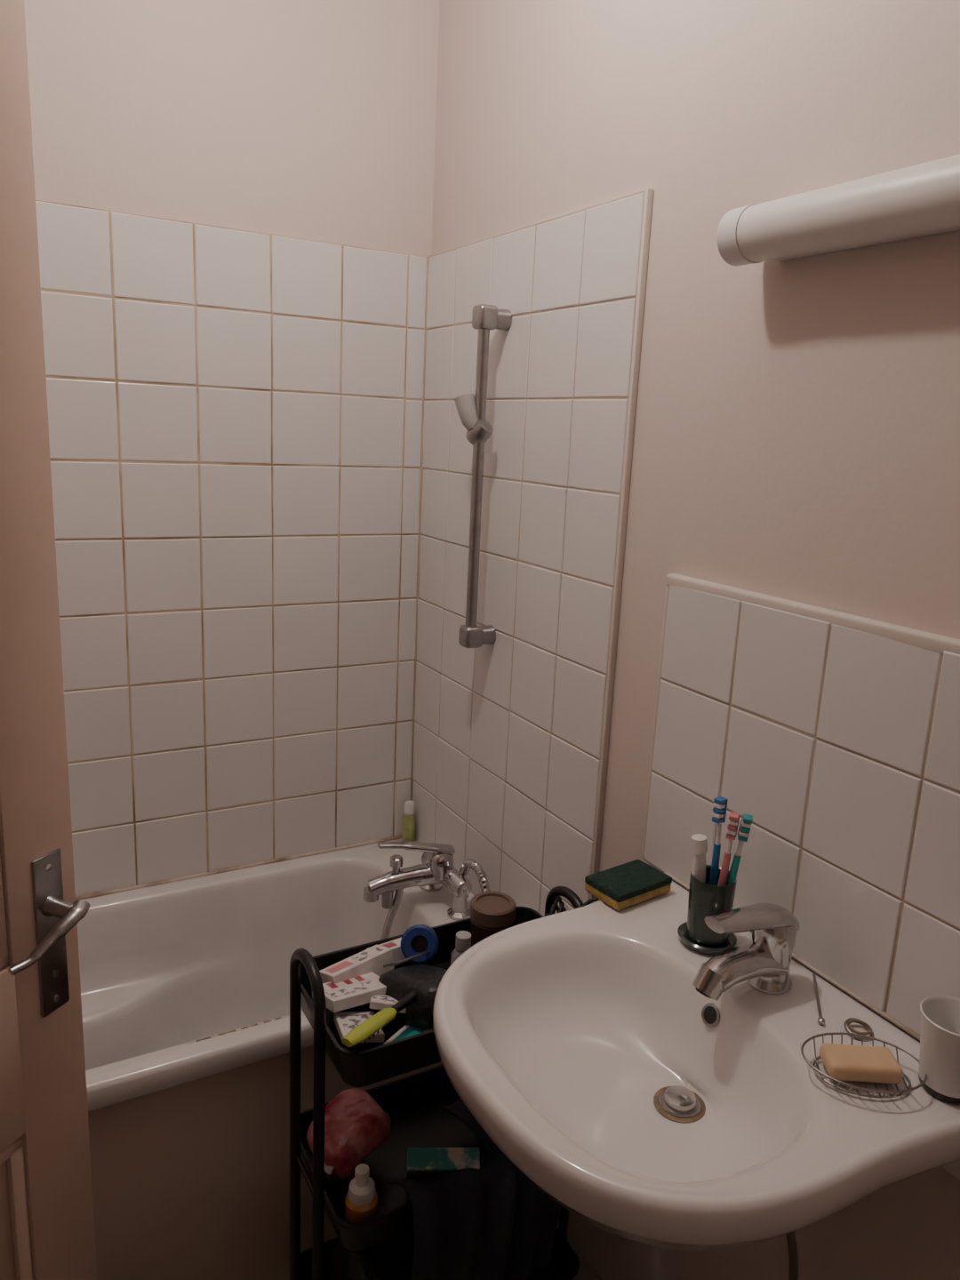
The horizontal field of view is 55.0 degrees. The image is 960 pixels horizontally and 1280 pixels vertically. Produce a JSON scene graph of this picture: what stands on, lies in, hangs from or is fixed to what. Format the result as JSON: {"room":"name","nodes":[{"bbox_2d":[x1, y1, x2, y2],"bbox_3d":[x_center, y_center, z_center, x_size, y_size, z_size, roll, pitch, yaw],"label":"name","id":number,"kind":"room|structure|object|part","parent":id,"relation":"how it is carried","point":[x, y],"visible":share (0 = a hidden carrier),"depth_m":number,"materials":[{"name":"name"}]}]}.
{"room":"bathroom","nodes":[
{"label":"bathroom","id":0,"kind":"room"},
{"bbox_2d":[24,0,439,256],"bbox_3d":[-0.804,-0.209,1.859,1.680,2.600,0.100,-5,15,-29],"label":"wall","id":1,"kind":"structure","parent":0,"point":[315,120],"depth_m":1.79,"materials":[{"name":"paint"}]},
{"bbox_2d":[35,200,429,896],"bbox_3d":[-0.785,-0.118,1.828,1.467,1.382,0.014,-5,15,-29],"label":"wall tiles","id":2,"kind":"structure","parent":1,"relation":"attached to","point":[236,417],"depth_m":1.96,"materials":[{"name":"tile"}]},
{"bbox_2d":[557,1221,602,1279],"bbox_3d":[-0.254,1.375,1.103,1.680,0.100,2.600,-5,15,-29],"label":"floor","id":3,"kind":"structure","parent":0,"point":[587,1271],"depth_m":1.75,"materials":[{"name":"plastic"}]},
{"bbox_2d":[75,834,474,1279],"bbox_3d":[-0.671,0.870,1.777,1.478,0.546,0.616,-5,15,-29],"label":"bathtub","id":4,"kind":"object","parent":3,"relation":"on","point":[185,980],"visible":0.56,"depth_m":1.67,"materials":[{"name":"ceramic"}]},
{"bbox_2d":[402,800,415,841],"bbox_3d":[-0.175,0.450,2.282,0.029,0.104,0.036,-5,15,-29],"label":"shampoo bottle","id":5,"kind":"object","parent":4,"relation":"on","point":[409,819],"visible":0.91,"depth_m":2.27,"materials":[{"name":"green plastic"}]},
{"bbox_2d":[363,840,490,939],"bbox_3d":[-0.122,0.609,1.954,0.214,0.366,0.267,-5,15,-29],"label":"mixer tap","id":6,"kind":"object","parent":4,"relation":"on","point":[436,868],"visible":0.82,"depth_m":1.95,"materials":[{"name":"silver metal"}]},
{"bbox_2d":[289,885,583,1279],"bbox_3d":[-0.062,0.827,1.520,0.479,0.798,0.251,-5,15,-29],"label":"trolley","id":7,"kind":"object","parent":3,"relation":"on","point":[413,1104],"visible":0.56,"depth_m":1.44,"materials":[{"name":"black plastic"}]},
{"bbox_2d":[306,1088,391,1177],"bbox_3d":[-0.209,0.781,1.467,0.102,0.084,0.133,13,16,38],"label":"plastic bag","id":8,"kind":"object","parent":7,"relation":"in","point":[356,1123],"visible":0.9,"depth_m":1.45,"materials":[{"name":"red plastic"}]},
{"bbox_2d":[319,944,394,983],"bbox_3d":[-0.194,0.521,1.454,0.047,0.042,0.116,15,18,43],"label":"cardboard box","id":9,"kind":"object","parent":7,"relation":"in","point":[372,959],"visible":0.8,"depth_m":1.45,"materials":[{"name":"white cardboard"}]},
{"bbox_2d":[312,971,386,1012],"bbox_3d":[-0.192,0.532,1.396,0.106,0.039,0.070,-7,16,-36],"label":"cardboard box","id":10,"kind":"object","parent":9,"relation":"on","point":[356,991],"visible":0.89,"depth_m":1.38,"materials":[{"name":"white cardboard"}]},
{"bbox_2d":[333,1011,384,1043],"bbox_3d":[-0.176,0.560,1.334,0.061,0.034,0.082,-2,14,-18],"label":"cardboard box","id":11,"kind":"object","parent":7,"relation":"on","point":[344,1022],"visible":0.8,"depth_m":1.33,"materials":[{"name":"white cardboard"}]},
{"bbox_2d":[344,1163,377,1223],"bbox_3d":[-0.174,0.822,1.357,0.048,0.109,0.048,-5,15,-29],"label":"spray bottle","id":12,"kind":"object","parent":7,"relation":"on","point":[361,1200],"visible":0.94,"depth_m":1.34,"materials":[{"name":"orange plastic"}]},
{"bbox_2d":[342,991,415,1049],"bbox_3d":[-0.132,0.535,1.310,0.026,0.023,0.165,12,16,34],"label":"brush","id":13,"kind":"object","parent":7,"relation":"on","point":[359,1034],"visible":0.99,"depth_m":1.28,"materials":[{"name":"plastic"}]},
{"bbox_2d":[366,937,408,966],"bbox_3d":[-0.139,0.512,1.511,0.090,0.035,0.037,-6,16,-35],"label":"cardboard box","id":14,"kind":"object","parent":7,"relation":"on","point":[395,945],"visible":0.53,"depth_m":1.50,"materials":[{"name":"white cardboard"}]},
{"bbox_2d":[383,1025,425,1044],"bbox_3d":[-0.103,0.583,1.344,0.045,0.018,0.070,10,15,31],"label":"cardboard box","id":15,"kind":"object","parent":7,"relation":"on","point":[405,1031],"visible":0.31,"depth_m":1.35,"materials":[{"name":"teal cardboard"}]},
{"bbox_2d":[376,950,447,1031],"bbox_3d":[-0.086,0.542,1.409,0.108,0.099,0.147,-9,17,-42],"label":"pouch","id":16,"kind":"object","parent":7,"relation":"on","point":[424,980],"visible":0.67,"depth_m":1.37,"materials":[{"name":"black fabric"}]},
{"bbox_2d":[369,994,405,1013],"bbox_3d":[-0.133,0.542,1.375,0.061,0.022,0.029,3,13,0],"label":"cardboard box","id":17,"kind":"object","parent":16,"relation":"on","point":[380,1002],"visible":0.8,"depth_m":1.36,"materials":[{"name":"white cardboard"}]},
{"bbox_2d":[400,924,438,964],"bbox_3d":[-0.097,0.487,1.480,0.060,0.062,0.046,3,13,1],"label":"tape roll","id":18,"kind":"object","parent":7,"relation":"in","point":[418,939],"visible":0.98,"depth_m":1.47,"materials":[{"name":"blue plastic"}]},
{"bbox_2d":[406,1147,479,1179],"bbox_3d":[-0.059,0.818,1.436,0.110,0.099,0.085,2,13,-4],"label":"carton","id":19,"kind":"object","parent":7,"relation":"on","point":[420,1161],"visible":0.74,"depth_m":1.40,"materials":[{"name":"teal cardboard"}]},
{"bbox_2d":[386,1151,517,1279],"bbox_3d":[-0.047,0.943,1.422,0.186,0.308,0.103,-5,15,-29],"label":"bag","id":20,"kind":"object","parent":7,"relation":"on","point":[463,1220],"visible":0.86,"depth_m":1.39,"materials":[{"name":"fabric"}]},
{"bbox_2d":[450,930,471,965],"bbox_3d":[-0.028,0.518,1.455,0.036,0.121,0.036,-5,15,-29],"label":"lotion bottle","id":21,"kind":"object","parent":7,"relation":"on","point":[463,938],"visible":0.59,"depth_m":1.44,"materials":[{"name":"grey plastic"}]},
{"bbox_2d":[469,891,515,945],"bbox_3d":[0.020,0.498,1.579,0.078,0.109,0.078,-5,15,-29],"label":"jar","id":22,"kind":"object","parent":7,"relation":"on","point":[491,913],"visible":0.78,"depth_m":1.55,"materials":[{"name":"brown plastic"}]},
{"bbox_2d":[441,1097,561,1279],"bbox_3d":[0.041,0.880,1.524,0.169,0.243,0.209,-5,15,-29],"label":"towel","id":23,"kind":"object","parent":7,"relation":"on","point":[537,1214],"visible":0.38,"depth_m":1.45,"materials":[{"name":"fabric"}]},
{"bbox_2d":[544,896,599,916],"bbox_3d":[0.133,0.469,1.533,0.116,0.098,0.104,-5,15,-29],"label":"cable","id":24,"kind":"object","parent":7,"relation":"on","point":[555,906],"visible":0.23,"depth_m":1.55,"materials":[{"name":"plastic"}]},
{"bbox_2d":[431,0,959,1279],"bbox_3d":[0.495,0.004,1.187,0.100,2.600,2.400,-5,15,-29],"label":"wall","id":25,"kind":"structure","parent":0,"point":[796,434],"depth_m":1.25,"materials":[{"name":"paint"}]},
{"bbox_2d":[412,187,653,916],"bbox_3d":[0.042,-0.091,1.870,0.016,1.386,0.760,-5,15,-29],"label":"wall tiles","id":26,"kind":"structure","parent":25,"relation":"attached to","point":[512,733],"depth_m":1.75,"materials":[{"name":"tile"}]},
{"bbox_2d":[454,304,511,647],"bbox_3d":[-0.007,-0.310,1.815,0.094,0.661,0.066,-5,15,-29],"label":"shower rail","id":27,"kind":"object","parent":26,"relation":"attached to","point":[471,409],"visible":1,"depth_m":1.78,"materials":[{"name":"silver metal"}]},
{"bbox_2d":[432,870,959,1279],"bbox_3d":[0.206,0.690,1.161,0.527,0.500,0.600,-5,15,-29],"label":"basin","id":28,"kind":"object","parent":25,"relation":"attached to","point":[657,1111],"visible":0.91,"depth_m":1.08,"materials":[{"name":"ceramic"}]},
{"bbox_2d":[584,859,671,910],"bbox_3d":[0.224,0.368,1.392,0.113,0.024,0.073,-7,16,-36],"label":"sponge","id":29,"kind":"object","parent":28,"relation":"on","point":[624,885],"visible":1,"depth_m":1.38,"materials":[{"name":"plastic"}]},
{"bbox_2d":[677,864,736,954],"bbox_3d":[0.314,0.366,1.259,0.080,0.098,0.080,-5,15,-29],"label":"toothbrush holder","id":30,"kind":"object","parent":28,"relation":"on","point":[705,900],"visible":0.71,"depth_m":1.24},
{"bbox_2d":[690,833,707,882],"bbox_3d":[0.296,0.329,1.256,0.029,0.133,0.022,-5,15,-29],"label":"toothpaste tube","id":31,"kind":"object","parent":30,"relation":"in","point":[699,847],"visible":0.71,"depth_m":1.24,"materials":[{"name":"white plastic"}]},
{"bbox_2d":[708,796,727,885],"bbox_3d":[0.319,0.305,1.256,0.018,0.191,0.017,-5,15,-29],"label":"toothbrush","id":32,"kind":"object","parent":30,"relation":"in","point":[720,804],"depth_m":1.25,"materials":[{"name":"blue plastic"}]},
{"bbox_2d":[717,811,740,885],"bbox_3d":[0.326,0.316,1.231,0.019,0.184,0.030,-5,15,-29],"label":"toothbrush","id":33,"kind":"object","parent":30,"relation":"in","point":[733,820],"depth_m":1.22,"materials":[{"name":"plastic"}]},
{"bbox_2d":[726,813,752,885],"bbox_3d":[0.337,0.316,1.228,0.018,0.186,0.043,-5,15,-29],"label":"toothbrush","id":34,"kind":"object","parent":30,"relation":"in","point":[747,820],"depth_m":1.21,"materials":[{"name":"green plastic"}]},
{"bbox_2d":[692,903,799,1000],"bbox_3d":[0.331,0.386,1.148,0.156,0.114,0.058,-5,15,-29],"label":"mixer tap","id":35,"kind":"object","parent":28,"relation":"on","point":[764,964],"visible":1,"depth_m":1.14,"materials":[{"name":"silver metal"}]},
{"bbox_2d":[812,973,824,1024],"bbox_3d":[0.417,0.443,1.141,0.008,0.014,0.094,5,13,12],"label":"rod","id":36,"kind":"object","parent":28,"relation":"on","point":[820,1020],"visible":1,"depth_m":1.13,"materials":[{"name":"silver metal"}]},
{"bbox_2d":[844,1017,873,1041],"bbox_3d":[0.447,0.460,1.088,0.034,0.011,0.034,-5,15,-29],"label":"metal ring","id":37,"kind":"object","parent":28,"relation":"on","point":[848,1021],"visible":0.89,"depth_m":1.08,"materials":[{"name":"silver metal"}]},
{"bbox_2d":[800,1032,927,1098],"bbox_3d":[0.418,0.468,1.008,0.120,0.019,0.110,-5,15,-29],"label":"soap dish","id":38,"kind":"object","parent":28,"relation":"on","point":[900,1092],"visible":0.76,"depth_m":0.99,"materials":[{"name":"silver metal"}]},
{"bbox_2d":[819,1043,903,1083],"bbox_3d":[0.416,0.463,1.009,0.078,0.020,0.044,3,13,1],"label":"soap bar","id":39,"kind":"object","parent":38,"relation":"on","point":[842,1062],"visible":0.99,"depth_m":0.99,"materials":[{"name":"beige wax"}]},
{"bbox_2d":[918,995,959,1103],"bbox_3d":[0.507,0.442,0.990,0.075,0.087,0.075,-5,15,-29],"label":"cup","id":40,"kind":"object","parent":28,"relation":"on","point":[940,1030],"visible":0.99,"depth_m":0.98,"materials":[{"name":"white plastic"}]},
{"bbox_2d":[641,573,959,1040],"bbox_3d":[0.468,0.210,1.139,0.025,0.471,0.772,-5,15,-29],"label":"tile backsplash","id":41,"kind":"structure","parent":25,"relation":"attached to","point":[838,732],"depth_m":1.17,"materials":[{"name":"tile"}]},
{"bbox_2d":[716,153,959,266],"bbox_3d":[0.484,-0.459,0.951,0.085,0.070,0.604,-5,15,-29],"label":"wall lamp","id":42,"kind":"object","parent":25,"relation":"attached to","point":[922,199],"visible":1,"depth_m":1.02,"materials":[{"name":"white plastic"}]},
{"bbox_3d":[-0.881,0.116,0.418,0.100,2.600,2.400,-5,15,-29],"label":"wall","id":43,"kind":"structure","parent":0,"visible":0},
{"bbox_2d":[0,0,97,1279],"bbox_3d":[-0.578,0.353,0.679,0.088,2.030,0.730,8,14,22],"label":"door","id":44,"kind":"structure","parent":43,"relation":"in","point":[47,1232],"depth_m":0.94,"materials":[{"name":"paint"}]},
{"bbox_3d":[-0.447,0.320,0.947,0.050,0.182,0.093,8,14,22],"label":"door handle","id":45,"kind":"part","parent":44,"relation":"part of","materials":[{"name":"silver metal"}]}
]}

